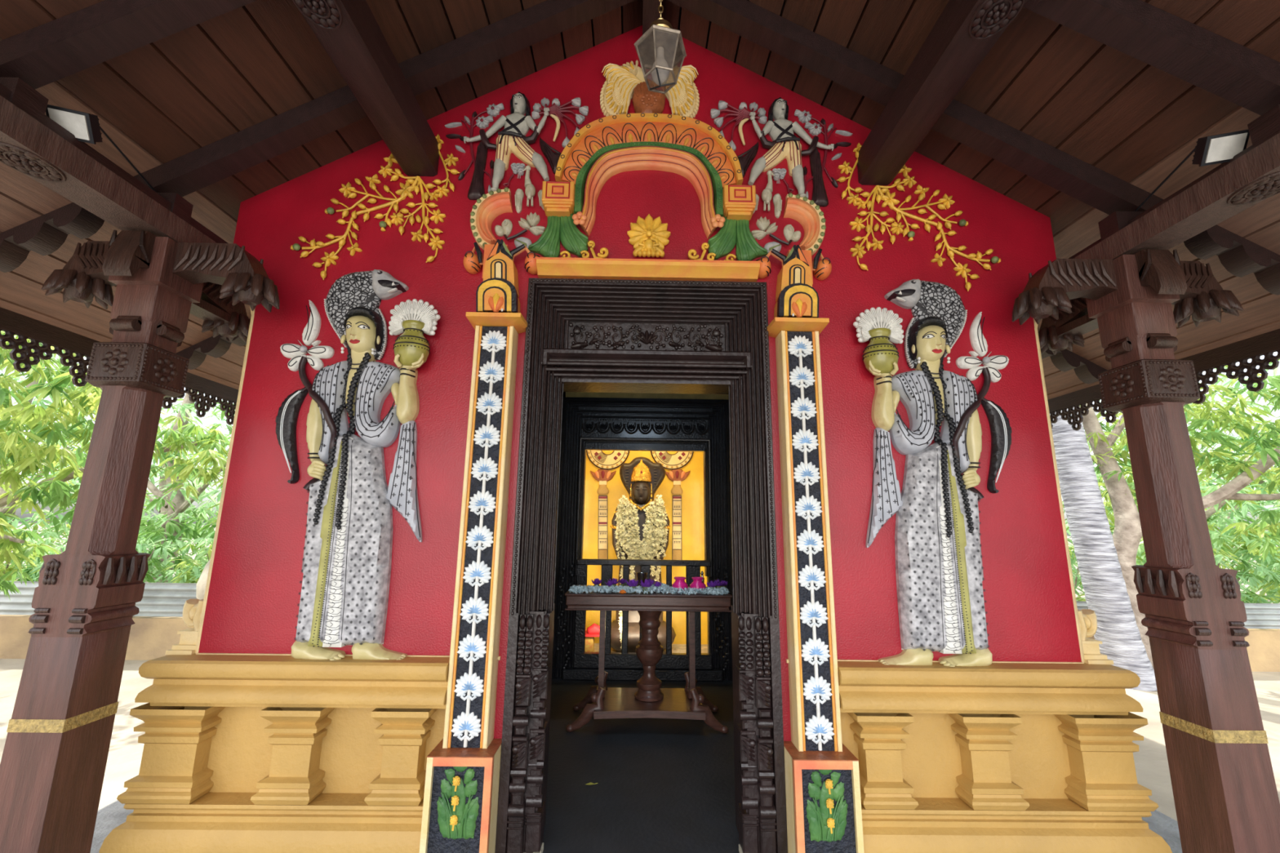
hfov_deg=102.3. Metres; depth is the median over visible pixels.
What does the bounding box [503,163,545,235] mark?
relief
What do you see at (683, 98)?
relief
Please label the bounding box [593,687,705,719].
shelf
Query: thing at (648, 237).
relief
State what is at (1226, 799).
wooden column
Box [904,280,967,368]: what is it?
statue's head
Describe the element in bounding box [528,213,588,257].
leaf
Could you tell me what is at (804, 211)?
relief
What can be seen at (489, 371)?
flower
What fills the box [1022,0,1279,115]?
rafter
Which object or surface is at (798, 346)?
flower
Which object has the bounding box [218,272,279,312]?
pendant
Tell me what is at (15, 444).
tree
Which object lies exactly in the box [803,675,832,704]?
flower
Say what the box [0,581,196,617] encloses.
sheet
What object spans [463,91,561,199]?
relief
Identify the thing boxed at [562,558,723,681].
railing
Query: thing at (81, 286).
pendant
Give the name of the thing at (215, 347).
rafter
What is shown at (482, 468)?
flower
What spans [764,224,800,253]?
relief
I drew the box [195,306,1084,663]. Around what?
trim
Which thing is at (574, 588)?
flowers
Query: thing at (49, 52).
rafter
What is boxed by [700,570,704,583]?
glass bottle
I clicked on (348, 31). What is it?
roof beam
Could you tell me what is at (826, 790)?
leafy plant
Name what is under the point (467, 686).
flower
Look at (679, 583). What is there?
pot
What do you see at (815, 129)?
relief
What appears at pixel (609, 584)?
flower
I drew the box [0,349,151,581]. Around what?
leafy tree
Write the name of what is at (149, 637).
wall
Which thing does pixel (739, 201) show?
block
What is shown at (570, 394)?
wall
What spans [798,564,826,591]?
flower
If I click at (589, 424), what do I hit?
door frame
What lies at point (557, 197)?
block
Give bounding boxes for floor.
[90,800,1182,852]
[542,678,739,852]
[594,643,707,653]
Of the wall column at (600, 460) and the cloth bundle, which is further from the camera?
the wall column at (600, 460)
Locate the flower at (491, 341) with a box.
[480,330,506,352]
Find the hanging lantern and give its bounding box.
[634,0,686,93]
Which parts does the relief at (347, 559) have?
sash, skirt panel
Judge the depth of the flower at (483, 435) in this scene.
2.61 m
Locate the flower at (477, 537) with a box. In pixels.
[465,525,493,550]
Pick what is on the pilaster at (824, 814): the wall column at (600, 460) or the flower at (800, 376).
the flower at (800, 376)
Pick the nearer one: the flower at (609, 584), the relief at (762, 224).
the relief at (762, 224)
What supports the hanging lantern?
hanging from the ridge beam at (651, 13)
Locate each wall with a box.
[0,614,1279,671]
[198,25,1081,741]
[563,391,728,399]
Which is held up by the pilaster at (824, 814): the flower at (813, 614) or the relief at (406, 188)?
the flower at (813, 614)
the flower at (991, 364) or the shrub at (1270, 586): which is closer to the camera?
the flower at (991, 364)
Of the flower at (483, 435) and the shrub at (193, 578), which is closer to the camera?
the flower at (483, 435)
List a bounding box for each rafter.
[0,0,257,88]
[0,0,634,272]
[175,318,250,369]
[667,0,1279,295]
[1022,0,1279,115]
[1041,347,1107,384]
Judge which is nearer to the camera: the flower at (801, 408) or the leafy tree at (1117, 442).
the flower at (801, 408)
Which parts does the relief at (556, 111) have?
bell flower, bell flower, bell flower, bell flower, bell flower, bell flower, bell flower, bell flower, bell flower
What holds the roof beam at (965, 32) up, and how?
attached to the wall at (253, 597)
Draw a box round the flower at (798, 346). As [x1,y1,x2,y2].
[787,335,813,357]
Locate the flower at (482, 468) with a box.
[471,457,497,480]
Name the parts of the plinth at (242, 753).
moulding, moulding, dado panel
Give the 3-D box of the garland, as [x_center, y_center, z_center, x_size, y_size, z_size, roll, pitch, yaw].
[0.011,1.590,5.758,0.632,1.672,0.275,1,-11,-1]
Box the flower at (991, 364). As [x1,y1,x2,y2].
[955,311,1008,382]
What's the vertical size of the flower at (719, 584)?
0.096 m
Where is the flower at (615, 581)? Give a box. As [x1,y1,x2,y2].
[607,577,619,586]
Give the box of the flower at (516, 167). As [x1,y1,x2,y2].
[511,163,525,178]
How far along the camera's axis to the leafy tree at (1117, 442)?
15.39 m
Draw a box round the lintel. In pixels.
[535,257,760,281]
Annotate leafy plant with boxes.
[436,766,479,839]
[805,769,848,841]
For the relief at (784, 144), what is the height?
0.703 m
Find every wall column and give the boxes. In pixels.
[586,449,629,559]
[650,451,693,559]
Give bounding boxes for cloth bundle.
[584,623,599,652]
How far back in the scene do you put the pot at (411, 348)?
2.70 m
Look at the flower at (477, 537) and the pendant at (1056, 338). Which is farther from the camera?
the pendant at (1056, 338)
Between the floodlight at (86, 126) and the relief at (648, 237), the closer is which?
the floodlight at (86, 126)
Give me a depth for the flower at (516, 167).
3.01 m
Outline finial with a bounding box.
[195,559,210,599]
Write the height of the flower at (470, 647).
0.120 m
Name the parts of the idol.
crown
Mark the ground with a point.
(125, 752)
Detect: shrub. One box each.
[0,528,55,581]
[8,531,194,583]
[160,537,213,583]
[1067,542,1138,601]
[1136,537,1279,603]
[1252,549,1279,603]
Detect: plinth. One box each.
[98,653,449,852]
[837,661,1172,852]
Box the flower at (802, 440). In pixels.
[791,429,818,452]
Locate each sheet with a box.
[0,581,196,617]
[1076,600,1279,629]
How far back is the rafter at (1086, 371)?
3.86 m
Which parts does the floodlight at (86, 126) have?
reflector glass, mounting arm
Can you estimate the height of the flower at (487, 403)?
0.120 m
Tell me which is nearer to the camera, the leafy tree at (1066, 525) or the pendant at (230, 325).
the pendant at (230, 325)
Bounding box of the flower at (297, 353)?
[280,300,334,371]
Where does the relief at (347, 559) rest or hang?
attached to the wall at (253, 597)
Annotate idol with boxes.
[609,457,675,652]
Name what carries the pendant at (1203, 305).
attached to the wooden column at (1226, 799)
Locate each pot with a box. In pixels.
[392,320,430,366]
[671,577,688,593]
[689,577,706,591]
[862,328,899,373]
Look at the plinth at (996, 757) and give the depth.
2.38 m
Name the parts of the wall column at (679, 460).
knob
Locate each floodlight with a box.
[45,104,156,192]
[1133,128,1249,211]
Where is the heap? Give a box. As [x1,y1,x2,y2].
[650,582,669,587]
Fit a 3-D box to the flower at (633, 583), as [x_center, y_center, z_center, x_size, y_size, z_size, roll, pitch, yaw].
[-0.058,1.270,4.114,0.126,0.104,0.126,1,-11,-1]
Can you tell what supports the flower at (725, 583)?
on the pedestal table
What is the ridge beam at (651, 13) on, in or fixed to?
attached to the ceiling
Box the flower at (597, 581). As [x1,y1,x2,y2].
[591,577,601,586]
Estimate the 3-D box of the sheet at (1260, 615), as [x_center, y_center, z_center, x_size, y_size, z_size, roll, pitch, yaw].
[7.152,2.608,7.146,9.600,0.320,0.134,1,-11,-1]
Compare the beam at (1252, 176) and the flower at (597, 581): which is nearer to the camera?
the beam at (1252, 176)
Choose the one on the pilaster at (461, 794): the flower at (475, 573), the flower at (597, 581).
the flower at (475, 573)
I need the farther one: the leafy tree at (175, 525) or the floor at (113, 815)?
the leafy tree at (175, 525)
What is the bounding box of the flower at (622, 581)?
[618,578,626,587]
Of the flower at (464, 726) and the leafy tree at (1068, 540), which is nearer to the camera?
the flower at (464, 726)
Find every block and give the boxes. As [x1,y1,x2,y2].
[542,181,575,217]
[722,184,755,220]
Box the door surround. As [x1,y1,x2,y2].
[495,277,787,852]
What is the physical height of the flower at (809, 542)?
0.120 m
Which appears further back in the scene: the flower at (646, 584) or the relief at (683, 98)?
the flower at (646, 584)
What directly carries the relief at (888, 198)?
attached to the wall at (253, 597)
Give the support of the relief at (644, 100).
attached to the wall at (253, 597)
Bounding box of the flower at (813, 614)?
[800,600,828,627]
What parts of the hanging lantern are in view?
frosted bulb, chain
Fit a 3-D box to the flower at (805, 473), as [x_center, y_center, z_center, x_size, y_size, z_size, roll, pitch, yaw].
[0.841,0.238,2.602,0.137,0.120,0.023,1,-11,-1]
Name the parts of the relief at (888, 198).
flower, flower, flower, flower, flower, flower, flower, flower, flower, flower, flower, flower, flower, flower, flower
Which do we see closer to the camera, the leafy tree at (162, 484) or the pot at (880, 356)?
the pot at (880, 356)
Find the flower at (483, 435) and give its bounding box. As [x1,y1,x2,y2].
[472,424,500,447]
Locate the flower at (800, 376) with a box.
[789,365,815,387]
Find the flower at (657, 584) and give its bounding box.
[653,581,662,586]
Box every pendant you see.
[41,269,113,309]
[201,311,250,342]
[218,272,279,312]
[1012,286,1071,324]
[1038,325,1084,355]
[1173,289,1244,327]
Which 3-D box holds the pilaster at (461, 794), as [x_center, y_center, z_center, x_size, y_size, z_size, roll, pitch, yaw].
[-0.785,0.472,2.562,0.434,3.036,0.248,1,-11,-1]
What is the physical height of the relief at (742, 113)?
0.340 m
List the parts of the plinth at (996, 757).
dado panel, moulding, moulding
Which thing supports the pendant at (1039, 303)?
attached to the wooden column at (1226, 799)
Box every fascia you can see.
[0,306,238,425]
[1047,328,1279,431]
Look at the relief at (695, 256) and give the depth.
2.89 m
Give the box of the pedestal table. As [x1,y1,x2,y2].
[564,585,732,733]
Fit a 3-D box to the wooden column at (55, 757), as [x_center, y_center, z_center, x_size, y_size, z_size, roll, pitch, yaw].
[-2.337,0.512,2.347,0.894,2.855,0.838,-8,-14,37]
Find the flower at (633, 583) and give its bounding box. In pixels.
[625,579,638,592]
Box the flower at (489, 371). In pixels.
[478,360,504,383]
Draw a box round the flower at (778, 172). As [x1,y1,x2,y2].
[772,168,786,183]
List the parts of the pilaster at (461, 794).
inset panel, flower stem, shaft frame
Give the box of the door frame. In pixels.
[551,396,733,680]
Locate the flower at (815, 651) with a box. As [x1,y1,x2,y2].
[801,637,830,665]
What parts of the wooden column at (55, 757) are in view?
bracket arm, bracket arm, bracket arm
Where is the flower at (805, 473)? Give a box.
[793,462,820,485]
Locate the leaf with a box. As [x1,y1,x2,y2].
[707,215,768,261]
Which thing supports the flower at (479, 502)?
on the pilaster at (461, 794)
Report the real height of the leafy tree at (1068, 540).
5.644 m
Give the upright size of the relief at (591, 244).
0.119 m
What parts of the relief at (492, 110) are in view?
pale flower, pale flower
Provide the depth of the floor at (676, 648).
5.97 m
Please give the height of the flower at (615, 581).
0.096 m
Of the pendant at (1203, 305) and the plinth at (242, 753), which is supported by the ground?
the plinth at (242, 753)
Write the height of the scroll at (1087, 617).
0.248 m
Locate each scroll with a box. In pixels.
[164,599,204,654]
[1077,608,1113,664]
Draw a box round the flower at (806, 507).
[795,495,822,519]
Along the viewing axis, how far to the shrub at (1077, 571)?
8.15 m
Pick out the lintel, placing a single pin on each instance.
(547, 267)
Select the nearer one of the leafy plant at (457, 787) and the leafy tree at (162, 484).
the leafy plant at (457, 787)
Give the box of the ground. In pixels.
[0,523,1279,821]
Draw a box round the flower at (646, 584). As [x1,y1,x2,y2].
[639,578,653,593]
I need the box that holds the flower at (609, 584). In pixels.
[604,581,613,586]
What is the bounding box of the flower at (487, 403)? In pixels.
[475,391,502,415]
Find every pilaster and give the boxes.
[419,239,540,852]
[755,244,864,852]
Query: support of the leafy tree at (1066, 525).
on the ground
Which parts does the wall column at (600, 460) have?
knob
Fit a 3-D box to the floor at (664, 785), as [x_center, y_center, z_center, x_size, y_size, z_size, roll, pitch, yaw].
[-0.010,2.273,3.683,2.700,0.050,3.200,1,-11,-1]
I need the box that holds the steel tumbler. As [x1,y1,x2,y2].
[636,572,647,587]
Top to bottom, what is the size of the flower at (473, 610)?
0.120 m
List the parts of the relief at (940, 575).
skirt panel, sash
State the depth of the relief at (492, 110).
3.07 m
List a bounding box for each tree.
[0,330,232,600]
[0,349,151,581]
[4,356,233,583]
[41,404,230,573]
[1049,406,1156,691]
[1062,364,1279,603]
[1062,508,1084,597]
[1065,520,1077,566]
[1079,359,1279,667]
[1084,413,1279,586]
[1186,362,1279,595]
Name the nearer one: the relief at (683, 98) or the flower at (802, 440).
the flower at (802, 440)
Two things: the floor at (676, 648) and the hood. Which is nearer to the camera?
the hood
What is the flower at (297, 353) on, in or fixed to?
on the relief at (347, 559)
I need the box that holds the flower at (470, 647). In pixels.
[457,634,486,662]
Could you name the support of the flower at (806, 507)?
on the pilaster at (824, 814)
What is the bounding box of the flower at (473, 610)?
[459,596,488,623]
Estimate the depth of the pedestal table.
3.97 m
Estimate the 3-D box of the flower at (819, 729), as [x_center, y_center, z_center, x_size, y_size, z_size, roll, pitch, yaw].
[0.826,1.396,2.376,0.137,0.120,0.023,1,-11,-1]
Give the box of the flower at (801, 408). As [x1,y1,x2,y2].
[790,397,817,419]
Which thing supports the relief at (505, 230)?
attached to the wall at (253, 597)
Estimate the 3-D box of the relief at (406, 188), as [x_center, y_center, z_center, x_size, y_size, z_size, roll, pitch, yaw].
[-1.511,-1.276,2.961,0.913,0.943,0.039,1,-11,-1]
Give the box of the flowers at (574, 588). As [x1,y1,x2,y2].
[568,584,728,595]
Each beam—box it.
[0,76,227,243]
[292,0,439,176]
[642,0,660,35]
[856,0,1026,185]
[1068,104,1279,259]
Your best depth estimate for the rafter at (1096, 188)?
2.71 m
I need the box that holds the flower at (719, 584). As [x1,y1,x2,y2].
[711,579,724,588]
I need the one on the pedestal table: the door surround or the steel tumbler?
the steel tumbler
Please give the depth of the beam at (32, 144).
2.14 m
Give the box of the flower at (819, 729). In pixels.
[804,715,834,744]
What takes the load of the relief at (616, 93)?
attached to the wall at (253, 597)
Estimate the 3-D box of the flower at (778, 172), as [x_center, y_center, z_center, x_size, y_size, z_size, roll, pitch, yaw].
[0.819,-1.466,3.033,0.086,0.103,0.036,1,-11,-1]
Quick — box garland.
[614,494,667,649]
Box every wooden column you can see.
[0,230,279,852]
[1012,248,1279,852]
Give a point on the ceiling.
(1120, 114)
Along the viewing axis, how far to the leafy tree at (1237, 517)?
10.83 m
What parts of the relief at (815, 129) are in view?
pale flower, pale flower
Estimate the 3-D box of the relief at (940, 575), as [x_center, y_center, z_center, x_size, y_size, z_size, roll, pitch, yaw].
[1.586,0.169,2.664,0.865,2.053,0.162,1,-11,-1]
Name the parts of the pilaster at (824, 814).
shaft frame, flower stem, inset panel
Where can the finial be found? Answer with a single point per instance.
(202, 583)
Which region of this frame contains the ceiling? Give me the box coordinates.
[0,0,1279,399]
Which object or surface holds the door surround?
attached to the wall at (253, 597)
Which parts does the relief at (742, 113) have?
bell flower, bell flower, bell flower, bell flower, bell flower, bell flower, bell flower, bell flower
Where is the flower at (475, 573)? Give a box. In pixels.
[462,560,491,586]
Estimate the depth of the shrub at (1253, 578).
8.19 m
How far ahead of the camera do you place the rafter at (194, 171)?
2.67 m
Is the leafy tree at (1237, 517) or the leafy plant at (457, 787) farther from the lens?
the leafy tree at (1237, 517)
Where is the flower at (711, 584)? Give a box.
[706,581,717,587]
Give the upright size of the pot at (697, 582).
0.120 m
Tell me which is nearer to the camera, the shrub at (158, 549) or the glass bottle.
the glass bottle
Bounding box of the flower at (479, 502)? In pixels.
[467,490,495,515]
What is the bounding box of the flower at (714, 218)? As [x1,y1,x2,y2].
[710,213,725,227]
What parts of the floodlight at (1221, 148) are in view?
mounting arm, reflector glass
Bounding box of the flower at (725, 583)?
[719,580,728,587]
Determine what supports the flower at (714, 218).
on the relief at (605, 148)
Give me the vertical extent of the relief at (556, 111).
0.340 m
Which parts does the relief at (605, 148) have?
moulding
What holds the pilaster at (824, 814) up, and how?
attached to the wall at (253, 597)
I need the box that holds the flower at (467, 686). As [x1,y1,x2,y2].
[453,672,484,700]
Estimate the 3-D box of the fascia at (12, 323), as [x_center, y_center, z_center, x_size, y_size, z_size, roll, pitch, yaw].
[-3.522,-0.591,2.382,0.035,0.339,9.661,1,-11,-1]
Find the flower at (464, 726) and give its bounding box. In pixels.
[450,711,481,741]
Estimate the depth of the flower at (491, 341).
2.71 m
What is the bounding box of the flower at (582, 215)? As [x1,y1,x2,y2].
[572,211,586,225]
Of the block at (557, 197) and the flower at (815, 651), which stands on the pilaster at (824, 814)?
the flower at (815, 651)
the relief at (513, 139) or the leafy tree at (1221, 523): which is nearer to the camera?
the relief at (513, 139)
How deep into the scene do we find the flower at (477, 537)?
2.52 m
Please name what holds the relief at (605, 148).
attached to the wall at (253, 597)
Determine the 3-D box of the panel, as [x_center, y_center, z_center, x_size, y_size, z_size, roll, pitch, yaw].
[0.082,1.189,6.087,2.600,3.000,1.000,1,-11,-1]
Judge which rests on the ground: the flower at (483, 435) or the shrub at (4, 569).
the shrub at (4, 569)
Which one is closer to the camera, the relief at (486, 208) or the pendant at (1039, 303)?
the pendant at (1039, 303)
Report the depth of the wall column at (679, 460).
6.57 m
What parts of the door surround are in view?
moulding, moulding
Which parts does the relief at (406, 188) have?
flower, flower, flower, flower, flower, flower, flower, flower, flower, flower, flower, flower, flower, flower, flower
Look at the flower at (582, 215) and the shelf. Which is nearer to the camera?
the flower at (582, 215)
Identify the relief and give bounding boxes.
[275,269,440,660]
[290,133,459,279]
[444,102,508,192]
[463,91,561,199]
[470,187,512,249]
[494,218,532,248]
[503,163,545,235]
[531,97,588,147]
[555,113,742,238]
[560,240,608,257]
[600,59,644,116]
[626,213,670,257]
[632,80,665,113]
[652,64,699,118]
[687,242,736,260]
[710,100,766,151]
[737,97,834,207]
[751,168,793,239]
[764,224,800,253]
[783,192,826,255]
[788,109,852,199]
[836,142,1000,291]
[853,279,1012,666]
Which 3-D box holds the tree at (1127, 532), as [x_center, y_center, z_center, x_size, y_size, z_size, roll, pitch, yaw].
[7.436,0.477,7.114,5.524,5.595,2.992,-3,-12,21]
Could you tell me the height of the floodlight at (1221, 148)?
0.192 m
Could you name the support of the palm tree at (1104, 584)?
on the ground
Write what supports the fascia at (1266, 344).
attached to the ceiling
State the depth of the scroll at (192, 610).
2.55 m
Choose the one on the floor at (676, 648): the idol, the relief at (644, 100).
the idol
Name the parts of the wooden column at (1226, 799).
bracket arm, bracket arm, bracket arm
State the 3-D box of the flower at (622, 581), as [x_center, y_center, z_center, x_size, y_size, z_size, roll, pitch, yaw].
[-0.149,1.331,4.377,0.088,0.082,0.086,1,-11,-1]
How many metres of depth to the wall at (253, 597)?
2.83 m
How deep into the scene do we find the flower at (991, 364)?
2.82 m
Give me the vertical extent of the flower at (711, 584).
0.094 m
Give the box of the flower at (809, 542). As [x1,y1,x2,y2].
[796,529,824,555]
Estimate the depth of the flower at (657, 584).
4.16 m
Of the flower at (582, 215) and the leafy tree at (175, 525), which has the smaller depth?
the flower at (582, 215)

